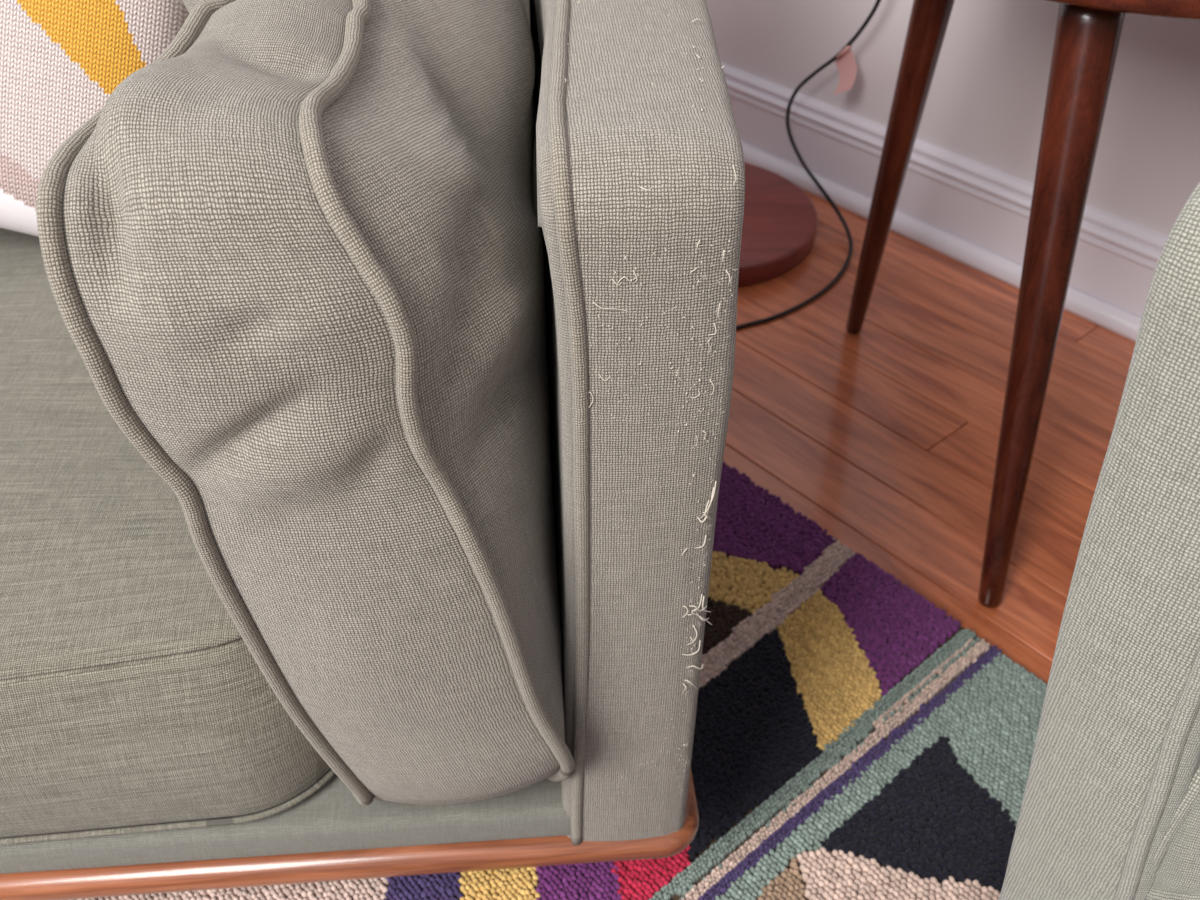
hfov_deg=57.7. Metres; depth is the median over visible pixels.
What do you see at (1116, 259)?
baseboard
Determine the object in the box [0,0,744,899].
sofa
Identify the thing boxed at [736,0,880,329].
power cord
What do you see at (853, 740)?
rug
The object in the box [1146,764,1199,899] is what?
cushion
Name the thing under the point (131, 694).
seat cushion
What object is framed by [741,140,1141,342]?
trim
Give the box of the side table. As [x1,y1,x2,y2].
[846,0,1199,607]
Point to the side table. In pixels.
(1087, 36)
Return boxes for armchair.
[998,182,1199,899]
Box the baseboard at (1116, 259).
[721,63,1167,316]
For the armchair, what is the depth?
0.47 m
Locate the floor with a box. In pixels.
[723,191,1134,683]
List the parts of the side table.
leg, leg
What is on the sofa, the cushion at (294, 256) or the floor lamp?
the cushion at (294, 256)
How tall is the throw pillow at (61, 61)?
0.468 m
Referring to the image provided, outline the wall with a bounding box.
[705,0,1199,236]
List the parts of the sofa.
rail, rail, backrest, arm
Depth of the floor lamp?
1.69 m
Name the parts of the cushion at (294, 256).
panel, panel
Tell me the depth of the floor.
1.37 m
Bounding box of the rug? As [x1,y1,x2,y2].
[70,462,1046,899]
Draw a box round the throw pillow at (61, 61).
[0,0,188,236]
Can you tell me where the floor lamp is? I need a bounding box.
[738,163,816,286]
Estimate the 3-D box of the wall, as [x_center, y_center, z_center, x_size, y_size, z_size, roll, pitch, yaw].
[0.593,-1.310,0.963,0.121,2.520,6.800,-29,48,-31]
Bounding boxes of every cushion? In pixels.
[0,228,334,844]
[36,0,574,805]
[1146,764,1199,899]

